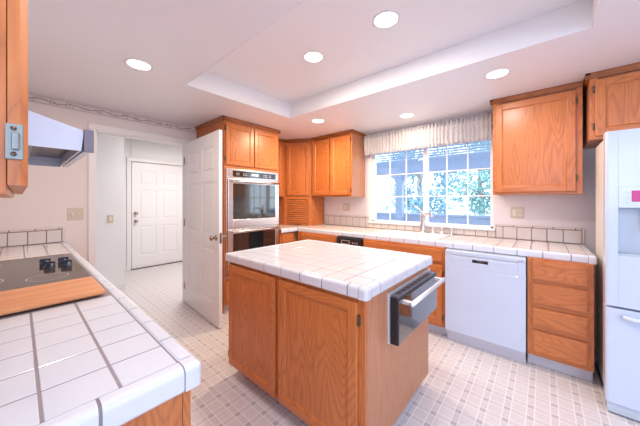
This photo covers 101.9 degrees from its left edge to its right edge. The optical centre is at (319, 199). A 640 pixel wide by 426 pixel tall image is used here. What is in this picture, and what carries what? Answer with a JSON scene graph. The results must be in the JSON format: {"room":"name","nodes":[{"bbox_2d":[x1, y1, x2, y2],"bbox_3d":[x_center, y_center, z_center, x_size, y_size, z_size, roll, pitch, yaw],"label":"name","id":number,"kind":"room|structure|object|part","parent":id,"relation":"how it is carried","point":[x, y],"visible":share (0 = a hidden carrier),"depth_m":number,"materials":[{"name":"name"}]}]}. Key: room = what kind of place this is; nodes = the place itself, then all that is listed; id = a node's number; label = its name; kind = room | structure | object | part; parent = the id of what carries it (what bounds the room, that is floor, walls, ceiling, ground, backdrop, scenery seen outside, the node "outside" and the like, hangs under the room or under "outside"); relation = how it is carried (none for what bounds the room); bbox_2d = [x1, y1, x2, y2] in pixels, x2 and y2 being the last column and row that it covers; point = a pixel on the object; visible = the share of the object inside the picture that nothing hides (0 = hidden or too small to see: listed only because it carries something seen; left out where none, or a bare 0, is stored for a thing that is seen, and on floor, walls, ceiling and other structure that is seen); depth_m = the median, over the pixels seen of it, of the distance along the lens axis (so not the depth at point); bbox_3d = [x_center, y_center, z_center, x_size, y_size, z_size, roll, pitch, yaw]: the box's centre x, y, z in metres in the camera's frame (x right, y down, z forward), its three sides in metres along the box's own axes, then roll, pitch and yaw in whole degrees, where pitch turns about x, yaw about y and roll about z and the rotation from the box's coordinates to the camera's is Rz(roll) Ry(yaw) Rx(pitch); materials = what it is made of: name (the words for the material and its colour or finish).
{"room":"kitchen","nodes":[
{"label":"kitchen","id":0,"kind":"room"},
{"bbox_2d":[97,133,123,284],"bbox_3d":[-3.666,0.086,3.038,0.120,2.460,2.220,0,0,41],"label":"wall","id":1,"kind":"structure","parent":0,"point":[110,149],"depth_m":3.72,"materials":[{"name":"white paint"}]},
{"bbox_2d":[107,215,112,222],"bbox_3d":[-2.998,0.271,3.714,0.008,0.116,0.070,0,0,41],"label":"wall switch","id":2,"kind":"object","parent":1,"relation":"attached to","point":[109,217],"visible":1,"depth_m":3.71,"materials":[{"name":"beige plastic"}]},
{"bbox_2d":[0,93,294,260],"bbox_3d":[-1.714,0.066,3.449,0.120,2.500,3.910,0,0,41],"label":"wall","id":3,"kind":"structure","parent":0,"point":[50,191],"depth_m":2.48,"materials":[{"name":"white paint"}]},
{"bbox_2d":[0,227,64,246],"bbox_3d":[-2.660,0.330,2.246,0.014,0.140,0.648,0,0,41],"label":"backsplash","id":4,"kind":"structure","parent":3,"relation":"attached to","point":[8,238],"depth_m":2.33,"materials":[{"name":"white tile"}]},
{"bbox_2d":[67,208,82,219],"bbox_3d":[-2.398,0.139,2.546,0.020,0.118,0.116,0,0,41],"label":"wall switch","id":5,"kind":"object","parent":3,"relation":"attached to","point":[72,213],"visible":1,"depth_m":2.55,"materials":[{"name":"beige plastic"}]},
{"bbox_2d":[28,92,195,133],"bbox_3d":[-2.225,-0.920,2.761,0.002,0.085,2.000,0,0,41],"label":"trim","id":6,"kind":"structure","parent":3,"relation":"attached to","point":[34,98],"depth_m":2.72,"materials":[{"name":"paper"}]},
{"bbox_2d":[88,123,191,300],"bbox_3d":[-2.049,0.267,3.045,0.139,2.097,1.024,0,0,41],"label":"trim","id":7,"kind":"structure","parent":3,"relation":"attached to","point":[97,128],"depth_m":2.69,"materials":[{"name":"white paint"}]},
{"bbox_2d":[184,129,225,328],"bbox_3d":[-1.364,0.294,2.987,0.994,2.020,0.167,0,0,44],"label":"door","id":8,"kind":"structure","parent":3,"relation":"in","point":[203,155],"depth_m":2.89,"materials":[{"name":"white paint"}]},
{"bbox_3d":[-1.092,0.389,2.651,0.062,0.062,0.066,0,0,44],"label":"knob","id":9,"kind":"part","parent":8,"relation":"part of","materials":[{"name":"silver metal"}]},
{"bbox_2d":[278,139,283,196],"bbox_3d":[-0.834,-0.507,4.114,0.343,0.913,0.430,0,0,41],"label":"upper cabinet","id":10,"kind":"object","parent":3,"relation":"attached to","point":[280,141],"visible":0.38,"depth_m":4.11,"materials":[{"name":"brown wood"}]},
{"bbox_2d":[124,137,178,145],"bbox_3d":[-3.047,-1.204,3.877,2.459,0.120,4.500,0,0,41],"label":"ceiling","id":11,"kind":"structure","parent":0,"point":[124,137],"depth_m":5.08,"materials":[{"name":"white paint"}]},
{"bbox_2d":[124,138,181,266],"bbox_3d":[-3.084,0.066,3.910,2.559,2.500,4.500,0,0,41],"label":"wall","id":12,"kind":"structure","parent":0,"point":[133,148],"depth_m":5.01,"materials":[{"name":"white paint"}]},
{"bbox_2d":[115,266,126,289],"bbox_3d":[-3.960,1.273,3.489,1.180,0.085,2.520,0,0,41],"label":"baseboard","id":13,"kind":"structure","parent":12,"relation":"attached to","point":[119,286],"depth_m":3.81,"materials":[{"name":"white paint"}]},
{"bbox_2d":[127,157,181,270],"bbox_3d":[-3.270,0.256,5.257,0.119,2.120,1.100,0,0,41],"label":"trim","id":14,"kind":"structure","parent":12,"relation":"attached to","point":[129,159],"depth_m":4.84,"materials":[{"name":"white paint"}]},
{"bbox_2d":[131,162,181,268],"bbox_3d":[-3.232,0.292,5.224,0.101,2.020,0.912,0,0,41],"label":"door","id":15,"kind":"structure","parent":12,"relation":"in","point":[156,189],"depth_m":5.19,"materials":[{"name":"white paint"}]},
{"bbox_2d":[131,261,181,269],"bbox_3d":[-3.255,1.309,5.244,0.080,0.013,0.952,0,0,41],"label":"threshold","id":16,"kind":"object","parent":12,"relation":"attached to","point":[177,261],"depth_m":5.18,"materials":[{"name":"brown metal"}]},
{"bbox_2d":[28,0,639,139],"bbox_3d":[0.119,-1.114,0.260,7.059,0.300,6.350,0,0,41],"label":"ceiling","id":17,"kind":"structure","parent":0,"point":[78,50],"depth_m":1.80,"materials":[{"name":"white paint"}]},
{"bbox_2d":[124,58,152,70],"bbox_3d":[-1.293,-0.962,1.855,0.174,0.004,0.174,0,0,41],"label":"recessed light","id":18,"kind":"object","parent":17,"relation":"in","point":[136,64],"visible":1,"depth_m":1.84,"materials":[{"name":"white paint"}]},
{"bbox_2d":[303,51,323,62],"bbox_3d":[-0.051,-1.132,2.063,0.174,0.004,0.174,0,0,41],"label":"recessed light","id":19,"kind":"object","parent":17,"relation":"in","point":[311,56],"visible":1,"depth_m":2.06,"materials":[{"name":"white paint"}]},
{"bbox_2d":[311,119,324,122],"bbox_3d":[-0.025,-0.962,3.171,0.174,0.004,0.174,0,0,41],"label":"recessed light","id":20,"kind":"object","parent":17,"relation":"in","point":[313,120],"visible":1,"depth_m":3.16,"materials":[{"name":"white paint"}]},
{"bbox_2d":[372,10,399,28],"bbox_3d":[0.416,-1.132,1.637,0.174,0.004,0.174,0,0,41],"label":"recessed light","id":21,"kind":"object","parent":17,"relation":"in","point":[386,19],"visible":1,"depth_m":1.63,"materials":[{"name":"white paint"}]},
{"bbox_2d":[185,0,601,117],"bbox_3d":[0.199,-1.048,1.808,2.483,0.172,1.190,0,0,41],"label":"trim","id":22,"kind":"structure","parent":17,"relation":"attached to","point":[579,16],"depth_m":1.97,"materials":[{"name":"white paint"}]},
{"bbox_2d":[399,113,414,117],"bbox_3d":[0.994,-0.962,2.971,0.174,0.004,0.174,0,0,41],"label":"recessed light","id":23,"kind":"object","parent":17,"relation":"in","point":[407,115],"visible":1,"depth_m":2.96,"materials":[{"name":"white paint"}]},
{"bbox_2d":[484,68,510,78],"bbox_3d":[1.356,-0.962,1.988,0.174,0.004,0.174,0,0,41],"label":"recessed light","id":24,"kind":"object","parent":17,"relation":"in","point":[495,74],"visible":1,"depth_m":1.98,"materials":[{"name":"white paint"}]},
{"bbox_2d":[120,262,639,425],"bbox_3d":[-0.812,1.356,1.062,9.518,0.080,6.350,0,0,41],"label":"floor","id":25,"kind":"structure","parent":0,"point":[464,384],"depth_m":1.81,"materials":[{"name":"tile"}]},
{"bbox_2d":[121,390,190,425],"bbox_3d":[-1.596,0.885,1.337,2.812,0.861,0.662,0,0,41],"label":"base cabinet","id":26,"kind":"object","parent":25,"relation":"on","point":[176,411],"visible":0.02,"depth_m":0.62,"materials":[{"name":"brown wood"}]},
{"bbox_2d":[0,227,200,425],"bbox_3d":[-1.584,0.358,1.326,2.845,0.196,0.660,0,0,41],"label":"countertop","id":27,"kind":"structure","parent":26,"relation":"on","point":[99,360],"depth_m":0.65,"materials":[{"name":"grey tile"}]},
{"bbox_2d":[0,253,90,291],"bbox_3d":[-1.695,0.383,1.426,0.920,0.043,0.549,0,0,41],"label":"cooktop","id":28,"kind":"object","parent":27,"relation":"in","point":[33,271],"visible":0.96,"depth_m":1.44,"materials":[{"name":"black glass"}]},
{"bbox_3d":[-1.688,0.379,1.595,0.050,0.034,0.050,0,0,-39],"label":"knob","id":29,"kind":"part","parent":28,"relation":"part of","materials":[{"name":"blue"}]},
{"bbox_3d":[-1.589,0.379,1.526,0.050,0.034,0.050,0,0,-28],"label":"knob","id":30,"kind":"part","parent":28,"relation":"part of","materials":[{"name":"blue"}]},
{"bbox_3d":[-1.622,0.379,1.641,0.050,0.034,0.050,0,0,45],"label":"knob","id":31,"kind":"part","parent":28,"relation":"part of","materials":[{"name":"blue"}]},
{"bbox_3d":[-1.528,0.379,1.567,0.050,0.034,0.050,0,0,-34],"label":"knob","id":32,"kind":"part","parent":28,"relation":"part of","materials":[{"name":"blue"}]},
{"bbox_2d":[0,276,105,315],"bbox_3d":[-1.203,0.386,0.976,0.313,0.016,0.570,0,0,41],"label":"cutting board","id":33,"kind":"object","parent":27,"relation":"on","point":[33,297],"visible":1,"depth_m":1.04,"materials":[{"name":"brown wood"}]},
{"bbox_3d":[-1.398,0.835,1.567,2.812,0.761,0.019,0,0,41],"label":"frame","id":34,"kind":"part","parent":26,"relation":"part of","materials":[{"name":"brown wood"}]},
{"bbox_2d":[195,115,280,313],"bbox_3d":[-1.099,0.176,3.515,0.723,2.279,0.858,0,0,41],"label":"tall cabinet","id":35,"kind":"object","parent":25,"relation":"on","point":[245,145],"visible":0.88,"depth_m":3.16,"materials":[{"name":"brown wood"}]},
{"bbox_3d":[-0.834,1.066,3.288,0.019,0.240,0.784,0,0,41],"label":"drawer","id":36,"kind":"part","parent":35,"relation":"part of","materials":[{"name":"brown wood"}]},
{"bbox_3d":[-1.099,-0.942,3.515,0.723,0.042,0.858,0,0,41],"label":"crown moulding","id":37,"kind":"part","parent":35,"relation":"part of","materials":[{"name":"brown wood"}]},
{"bbox_3d":[-0.963,-0.655,3.139,0.019,0.489,0.381,0,0,41],"label":"door","id":38,"kind":"part","parent":35,"relation":"part of","materials":[{"name":"brown wood"}]},
{"bbox_3d":[-0.849,0.126,3.300,0.020,2.179,0.814,0,0,41],"label":"frame","id":39,"kind":"part","parent":35,"relation":"part of","materials":[{"name":"brown wood"}]},
{"bbox_2d":[226,168,278,278],"bbox_3d":[-0.998,0.272,3.429,0.626,1.284,0.762,0,0,41],"label":"double wall oven","id":40,"kind":"object","parent":35,"relation":"in","point":[252,197],"visible":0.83,"depth_m":3.21,"materials":[{"name":"grey metal"}]},
{"bbox_3d":[-0.828,-0.312,3.282,0.024,0.112,0.754,0,0,41],"label":"control panel","id":41,"kind":"part","parent":40,"relation":"part of","materials":[{"name":"silver metal"}]},
{"bbox_3d":[-0.822,0.622,3.277,0.040,0.563,0.750,0,0,41],"label":"door","id":42,"kind":"part","parent":40,"relation":"part of","materials":[{"name":"black glass"}]},
{"bbox_3d":[-0.822,0.041,3.277,0.040,0.579,0.750,0,0,41],"label":"door","id":43,"kind":"part","parent":40,"relation":"part of","materials":[{"name":"silver metal"}]},
{"bbox_3d":[-0.811,0.600,3.268,0.008,0.414,0.634,0,0,41],"label":"glass","id":44,"kind":"part","parent":40,"relation":"part of","materials":[{"name":"black glass"}]},
{"bbox_3d":[-0.811,0.019,3.268,0.008,0.430,0.634,0,0,41],"label":"glass","id":45,"kind":"part","parent":40,"relation":"part of","materials":[{"name":"black glass"}]},
{"bbox_3d":[-0.812,-0.310,3.282,0.002,0.072,0.642,0,0,41],"label":"display glass","id":46,"kind":"part","parent":40,"relation":"part of","materials":[{"name":"black glass"}]},
{"bbox_3d":[-0.785,0.371,3.245,0.062,0.028,0.681,0,0,41],"label":"handle","id":47,"kind":"part","parent":40,"relation":"part of","materials":[{"name":"silver metal"}]},
{"bbox_3d":[-0.785,-0.218,3.245,0.062,0.028,0.681,0,0,41],"label":"handle","id":48,"kind":"part","parent":40,"relation":"part of","materials":[{"name":"silver metal"}]},
{"bbox_3d":[-0.706,-0.655,3.437,0.019,0.489,0.381,0,0,41],"label":"door","id":49,"kind":"part","parent":35,"relation":"part of","materials":[{"name":"brown wood"}]},
{"bbox_2d":[279,231,297,243],"bbox_3d":[-0.512,0.886,4.182,0.742,0.860,0.950,0,0,41],"label":"base cabinet","id":50,"kind":"object","parent":25,"relation":"on","point":[287,237],"visible":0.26,"depth_m":3.69,"materials":[{"name":"brown wood"}]},
{"bbox_3d":[-0.460,0.537,3.689,0.019,0.127,0.219,0,0,41],"label":"drawer","id":51,"kind":"part","parent":50,"relation":"part of","materials":[{"name":"brown wood"}]},
{"bbox_2d":[278,214,596,263],"bbox_3d":[0.643,0.347,3.199,3.775,0.218,0.971,0,0,41],"label":"countertop","id":52,"kind":"structure","parent":50,"relation":"on","point":[577,251],"depth_m":2.58,"materials":[{"name":"white tile"}]},
{"bbox_2d":[279,197,323,224],"bbox_3d":[-0.381,0.176,4.229,0.881,0.448,0.267,0,0,5],"label":"appliance garage","id":53,"kind":"object","parent":52,"relation":"on","point":[315,205],"visible":0.98,"depth_m":4.15,"materials":[{"name":"brown wood"}]},
{"bbox_3d":[-0.353,0.198,4.133,0.355,0.399,0.017,0,0,12],"label":"tambour door","id":54,"kind":"part","parent":53,"relation":"part of","materials":[{"name":"brown wood"}]},
{"bbox_2d":[372,229,449,239],"bbox_3d":[1.050,0.422,3.028,0.760,0.064,0.430,0,0,41],"label":"sink","id":55,"kind":"object","parent":52,"relation":"in","point":[436,236],"visible":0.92,"depth_m":3.05,"materials":[{"name":"white ceramic"}]},
{"bbox_2d":[381,231,441,237],"bbox_3d":[1.040,0.428,3.017,0.712,0.051,0.352,0,0,41],"label":"basin","id":56,"kind":"object","parent":55,"relation":"in","point":[394,233],"depth_m":3.05,"materials":[{"name":"white ceramic"}]},
{"bbox_2d":[412,205,433,231],"bbox_3d":[1.272,0.233,3.161,0.101,0.334,0.319,0,0,-26],"label":"faucet","id":57,"kind":"object","parent":52,"relation":"on","point":[422,214],"visible":0.84,"depth_m":3.17,"materials":[{"name":"silver metal"}]},
{"bbox_3d":[1.286,0.184,3.105,0.034,0.077,0.211,0,0,-11],"label":"spout","id":58,"kind":"part","parent":57,"relation":"part of","materials":[{"name":"silver metal"}]},
{"bbox_2d":[298,231,337,242],"bbox_3d":[0.172,0.886,3.778,0.710,0.860,0.708,0,0,41],"label":"base cabinet","id":59,"kind":"object","parent":25,"relation":"on","point":[301,235],"visible":0.18,"depth_m":3.50,"materials":[{"name":"brown wood"}]},
{"bbox_2d":[228,262,427,425],"bbox_3d":[0.040,0.885,1.896,1.170,0.861,0.884,0,0,41],"label":"kitchen island","id":60,"kind":"object","parent":25,"relation":"on","point":[326,356],"visible":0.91,"depth_m":1.42,"materials":[{"name":"brown wood"}]},
{"bbox_3d":[-0.474,0.847,1.768,0.533,0.738,0.019,0,0,41],"label":"door","id":61,"kind":"part","parent":60,"relation":"part of","materials":[{"name":"brown wood"}]},
{"bbox_3d":[-0.230,0.843,1.583,1.170,0.776,0.019,0,0,41],"label":"frame","id":62,"kind":"part","parent":60,"relation":"part of","materials":[{"name":"brown wood"}]},
{"bbox_3d":[-0.036,0.847,1.391,0.555,0.738,0.019,0,0,41],"label":"door","id":63,"kind":"part","parent":60,"relation":"part of","materials":[{"name":"brown wood"}]},
{"bbox_2d":[225,239,431,300],"bbox_3d":[0.044,0.427,1.909,1.225,0.057,0.920,0,0,41],"label":"island countertop","id":64,"kind":"structure","parent":60,"relation":"on","point":[358,272],"depth_m":1.64,"materials":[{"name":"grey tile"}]},
{"bbox_3d":[0.490,0.843,1.534,0.015,0.776,0.846,0,0,41],"label":"panel","id":65,"kind":"part","parent":60,"relation":"part of","materials":[{"name":"brown wood"}]},
{"bbox_2d":[387,268,445,345],"bbox_3d":[0.605,0.620,1.571,0.139,0.268,0.650,0,0,41],"label":"oven","id":66,"kind":"object","parent":60,"relation":"in","point":[410,303],"visible":1,"depth_m":1.45,"materials":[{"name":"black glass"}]},
{"bbox_3d":[0.608,0.635,1.572,0.004,0.226,0.624,0,0,41],"label":"glass","id":67,"kind":"part","parent":66,"relation":"part of","materials":[{"name":"black glass"}]},
{"bbox_3d":[0.635,0.536,1.551,0.066,0.025,0.570,0,0,41],"label":"handle","id":68,"kind":"part","parent":66,"relation":"part of","materials":[{"name":"silver metal"}]},
{"bbox_2d":[337,236,364,246],"bbox_3d":[0.550,0.878,3.386,0.364,0.835,0.630,0,0,41],"label":"trash compactor","id":69,"kind":"object","parent":25,"relation":"on","point":[354,241],"visible":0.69,"depth_m":3.14,"materials":[{"name":"black plastic"}]},
{"bbox_3d":[0.352,0.516,3.143,0.238,0.050,0.003,0,0,41],"label":"badge plate","id":70,"kind":"part","parent":69,"relation":"part of","materials":[{"name":"silver metal"}]},
{"bbox_2d":[363,239,446,335],"bbox_3d":[1.065,0.886,3.009,0.898,0.860,0.708,0,0,41],"label":"base cabinet","id":71,"kind":"object","parent":25,"relation":"on","point":[436,319],"visible":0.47,"depth_m":2.53,"materials":[{"name":"brown wood"}]},
{"bbox_3d":[1.005,0.908,2.606,0.412,0.565,0.019,0,0,41],"label":"door","id":72,"kind":"part","parent":71,"relation":"part of","materials":[{"name":"brown wood"}]},
{"bbox_2d":[445,248,526,362],"bbox_3d":[1.596,0.888,2.471,0.594,0.855,0.612,0,0,41],"label":"dishwasher","id":73,"kind":"object","parent":25,"relation":"on","point":[486,292],"visible":0.99,"depth_m":2.22,"materials":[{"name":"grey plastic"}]},
{"bbox_3d":[1.401,0.504,2.244,0.490,0.011,0.002,0,0,41],"label":"pocket handle","id":74,"kind":"part","parent":73,"relation":"part of","materials":[{"name":"grey plastic"}]},
{"bbox_2d":[527,257,593,381],"bbox_3d":[2.006,0.886,2.199,0.366,0.860,0.708,0,0,41],"label":"base cabinet","id":75,"kind":"object","parent":25,"relation":"on","point":[560,294],"visible":1,"depth_m":1.93,"materials":[{"name":"brown wood"}]},
{"bbox_3d":[1.781,1.101,1.938,0.314,0.174,0.019,0,0,41],"label":"drawer","id":76,"kind":"part","parent":75,"relation":"part of","materials":[{"name":"brown wood"}]},
{"bbox_3d":[1.781,0.911,1.938,0.314,0.150,0.019,0,0,41],"label":"drawer","id":77,"kind":"part","parent":75,"relation":"part of","materials":[{"name":"brown wood"}]},
{"bbox_3d":[1.781,0.726,1.938,0.314,0.160,0.019,0,0,41],"label":"drawer","id":78,"kind":"part","parent":75,"relation":"part of","materials":[{"name":"brown wood"}]},
{"bbox_3d":[1.781,0.545,1.938,0.314,0.154,0.019,0,0,41],"label":"drawer","id":79,"kind":"part","parent":75,"relation":"part of","materials":[{"name":"brown wood"}]},
{"bbox_2d":[595,128,639,421],"bbox_3d":[2.312,0.447,1.530,0.924,1.738,0.704,0,0,41],"label":"refrigerator","id":80,"kind":"object","parent":25,"relation":"on","point":[617,363],"visible":1,"depth_m":1.58,"materials":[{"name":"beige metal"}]},
{"bbox_3d":[2.146,0.951,1.338,0.924,0.580,0.078,0,0,41],"label":"freezer drawer","id":81,"kind":"part","parent":80,"relation":"part of","materials":[{"name":"white metal"}]},
{"bbox_3d":[1.970,0.113,1.490,0.459,1.070,0.078,0,0,41],"label":"door","id":82,"kind":"part","parent":80,"relation":"part of","materials":[{"name":"white metal"}]},
{"bbox_3d":[1.909,-0.018,1.501,0.248,0.132,0.024,0,0,41],"label":"dispenser panel","id":83,"kind":"part","parent":80,"relation":"part of","materials":[{"name":"white plastic"}]},
{"bbox_3d":[2.102,0.701,1.287,0.802,0.028,0.061,0,0,41],"label":"handle","id":84,"kind":"part","parent":80,"relation":"part of","materials":[{"name":"white plastic"}]},
{"bbox_2d":[295,110,595,348],"bbox_3d":[2.152,0.066,2.621,7.059,2.500,0.120,0,0,41],"label":"wall","id":85,"kind":"structure","parent":0,"point":[578,210],"depth_m":2.50,"materials":[{"name":"white paint"}]},
{"bbox_2d":[284,138,311,196],"bbox_3d":[-0.376,-0.507,4.346,0.735,0.914,0.562,0,0,41],"label":"upper cabinet","id":86,"kind":"object","parent":85,"relation":"attached to","point":[297,152],"visible":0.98,"depth_m":4.11,"materials":[{"name":"brown wood"}]},
{"bbox_3d":[-0.359,-0.942,4.118,0.454,0.042,0.026,0,0,12],"label":"crown moulding","id":87,"kind":"part","parent":86,"relation":"part of","materials":[{"name":"brown wood"}]},
{"bbox_2d":[311,129,365,196],"bbox_3d":[0.268,-0.507,3.926,0.772,0.914,0.359,0,0,41],"label":"upper cabinet","id":88,"kind":"object","parent":85,"relation":"attached to","point":[338,159],"visible":1,"depth_m":3.74,"materials":[{"name":"brown wood"}]},
{"bbox_3d":[0.014,-0.487,3.924,0.330,0.830,0.019,0,0,41],"label":"door","id":89,"kind":"part","parent":88,"relation":"part of","materials":[{"name":"brown wood"}]},
{"bbox_3d":[0.268,-0.942,3.926,0.772,0.042,0.359,0,0,41],"label":"crown moulding","id":90,"kind":"part","parent":88,"relation":"part of","materials":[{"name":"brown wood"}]},
{"bbox_3d":[0.287,-0.487,3.689,0.340,0.830,0.019,0,0,41],"label":"door","id":91,"kind":"part","parent":88,"relation":"part of","materials":[{"name":"brown wood"}]},
{"bbox_2d":[343,203,348,210],"bbox_3d":[0.408,0.109,4.037,0.116,0.116,0.008,0,0,41],"label":"wall outlet","id":92,"kind":"object","parent":85,"relation":"attached to","point":[345,205],"visible":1,"depth_m":4.04,"materials":[{"name":"beige plastic"}]},
{"bbox_2d":[364,113,492,155],"bbox_3d":[1.234,-0.774,3.253,1.548,0.292,0.118,0,0,41],"label":"valance curtain","id":93,"kind":"object","parent":85,"relation":"hanging from","point":[479,128],"visible":1,"depth_m":3.11,"materials":[{"name":"beige fabric"}]},
{"bbox_2d":[366,111,492,135],"bbox_3d":[1.111,-0.920,3.436,3.600,0.085,0.002,0,0,41],"label":"trim","id":94,"kind":"structure","parent":85,"relation":"attached to","point":[489,112],"depth_m":3.15,"materials":[{"name":"paper"}]},
{"bbox_2d":[368,126,494,230],"bbox_3d":[1.312,-0.237,3.301,1.540,1.135,0.125,0,0,41],"label":"window","id":95,"kind":"structure","parent":85,"relation":"in","point":[425,172],"depth_m":3.27,"materials":[{"name":"white paint"}]},
{"bbox_2d":[325,214,584,243],"bbox_3d":[1.236,0.319,3.319,3.022,0.162,0.014,0,0,41],"label":"backsplash","id":96,"kind":"structure","parent":85,"relation":"attached to","point":[523,232],"depth_m":2.71,"materials":[{"name":"white tile"}]},
{"bbox_2d":[510,207,523,218],"bbox_3d":[2.014,0.130,2.654,0.112,0.116,0.008,0,0,41],"label":"wall outlet","id":97,"kind":"object","parent":85,"relation":"attached to","point":[515,212],"visible":1,"depth_m":2.65,"materials":[{"name":"beige plastic"}]},
{"bbox_2d":[490,81,582,194],"bbox_3d":[1.997,-0.507,2.437,0.634,0.914,0.359,0,0,41],"label":"upper cabinet","id":98,"kind":"object","parent":85,"relation":"attached to","point":[538,134],"visible":1,"depth_m":2.27,"materials":[{"name":"brown wood"}]},
{"bbox_3d":[1.997,-0.942,2.437,0.634,0.042,0.359,0,0,41],"label":"crown moulding","id":99,"kind":"part","parent":98,"relation":"part of","materials":[{"name":"brown wood"}]},
{"bbox_2d":[583,62,639,148],"bbox_3d":[2.587,-0.712,1.835,1.038,0.505,0.501,0,0,41],"label":"upper cabinet","id":100,"kind":"object","parent":85,"relation":"attached to","point":[611,97],"visible":0.88,"depth_m":1.91,"materials":[{"name":"brown wood"}]},
{"bbox_3d":[2.587,-0.942,1.835,1.038,0.042,0.501,0,0,41],"label":"crown moulding","id":101,"kind":"part","parent":100,"relation":"part of","materials":[{"name":"brown wood"}]},
{"bbox_3d":[2.257,-0.692,1.805,0.477,0.421,0.019,0,0,41],"label":"door","id":102,"kind":"part","parent":100,"relation":"part of","materials":[{"name":"brown wood"}]},
{"bbox_3d":[-1.768,0.066,0.981,3.259,2.500,0.100,0,0,41],"label":"wall","id":103,"kind":"structure","parent":0,"visible":0},
{"bbox_2d":[0,0,27,197],"bbox_3d":[-0.815,-0.485,0.473,0.827,0.956,0.371,0,0,41],"label":"upper cabinet","id":104,"kind":"object","parent":103,"relation":"attached to","point":[13,13],"visible":1,"depth_m":0.34,"materials":[{"name":"brown wood"}]},
{"bbox_3d":[-0.718,-0.485,0.592,0.820,0.956,0.019,0,0,41],"label":"frame","id":105,"kind":"part","parent":104,"relation":"part of","materials":[{"name":"brown wood"}]},
{"bbox_2d":[28,110,93,167],"bbox_3d":[-1.363,-0.290,1.064,0.770,0.209,0.553,0,0,41],"label":"range hood","id":106,"kind":"object","parent":103,"relation":"attached to","point":[53,143],"visible":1,"depth_m":0.99,"materials":[{"name":"white metal"}]},
{"bbox_3d":[-1.195,-0.229,1.263,0.764,0.080,0.021,0,0,41],"label":"rail","id":107,"kind":"part","parent":106,"relation":"part of","materials":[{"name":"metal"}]},
{"label":"outside","id":108,"kind":"structure","parent":0,"visible":0},
{"bbox_3d":[8.851,1.516,11.811,26.000,0.100,22.550,0,0,41],"label":"ground","id":109,"kind":"structure","parent":108,"visible":0},
{"bbox_2d":[381,153,415,212],"bbox_3d":[4.088,-0.745,13.513,1.942,4.435,2.566,0,0,41],"label":"tree","id":110,"kind":"object","parent":109,"relation":"on","point":[393,186],"visible":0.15,"depth_m":13.16,"materials":[{"name":"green plant"}]},
{"bbox_2d":[382,145,466,213],"bbox_3d":[3.398,-0.800,8.580,2.516,4.546,2.554,0,0,41],"label":"tree","id":111,"kind":"object","parent":109,"relation":"on","point":[418,202],"visible":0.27,"depth_m":8.34,"materials":[{"name":"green plant"}]},
{"bbox_2d":[377,140,489,220],"bbox_3d":[1.480,0.282,4.783,8.000,2.367,2.180,0,0,41],"label":"patio cover","id":112,"kind":"object","parent":109,"relation":"on","point":[481,159],"visible":0.17,"depth_m":5.22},
{"bbox_2d":[377,212,489,225],"bbox_3d":[2.240,0.866,5.666,8.000,1.140,0.130,0,0,41],"label":"porch railing","id":113,"kind":"object","parent":109,"relation":"on","point":[414,217],"visible":0.02,"depth_m":5.33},
{"bbox_3d":[2.240,0.321,5.666,8.000,0.050,0.130,0,0,41],"label":"cap rail","id":114,"kind":"part","parent":113,"relation":"part of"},
{"bbox_2d":[440,142,489,215],"bbox_3d":[6.898,-1.104,10.189,3.657,5.152,3.629,0,0,-21],"label":"tree","id":115,"kind":"object","parent":109,"relation":"on","point":[480,207],"visible":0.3,"depth_m":10.22,"materials":[{"name":"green plant"}]}
]}

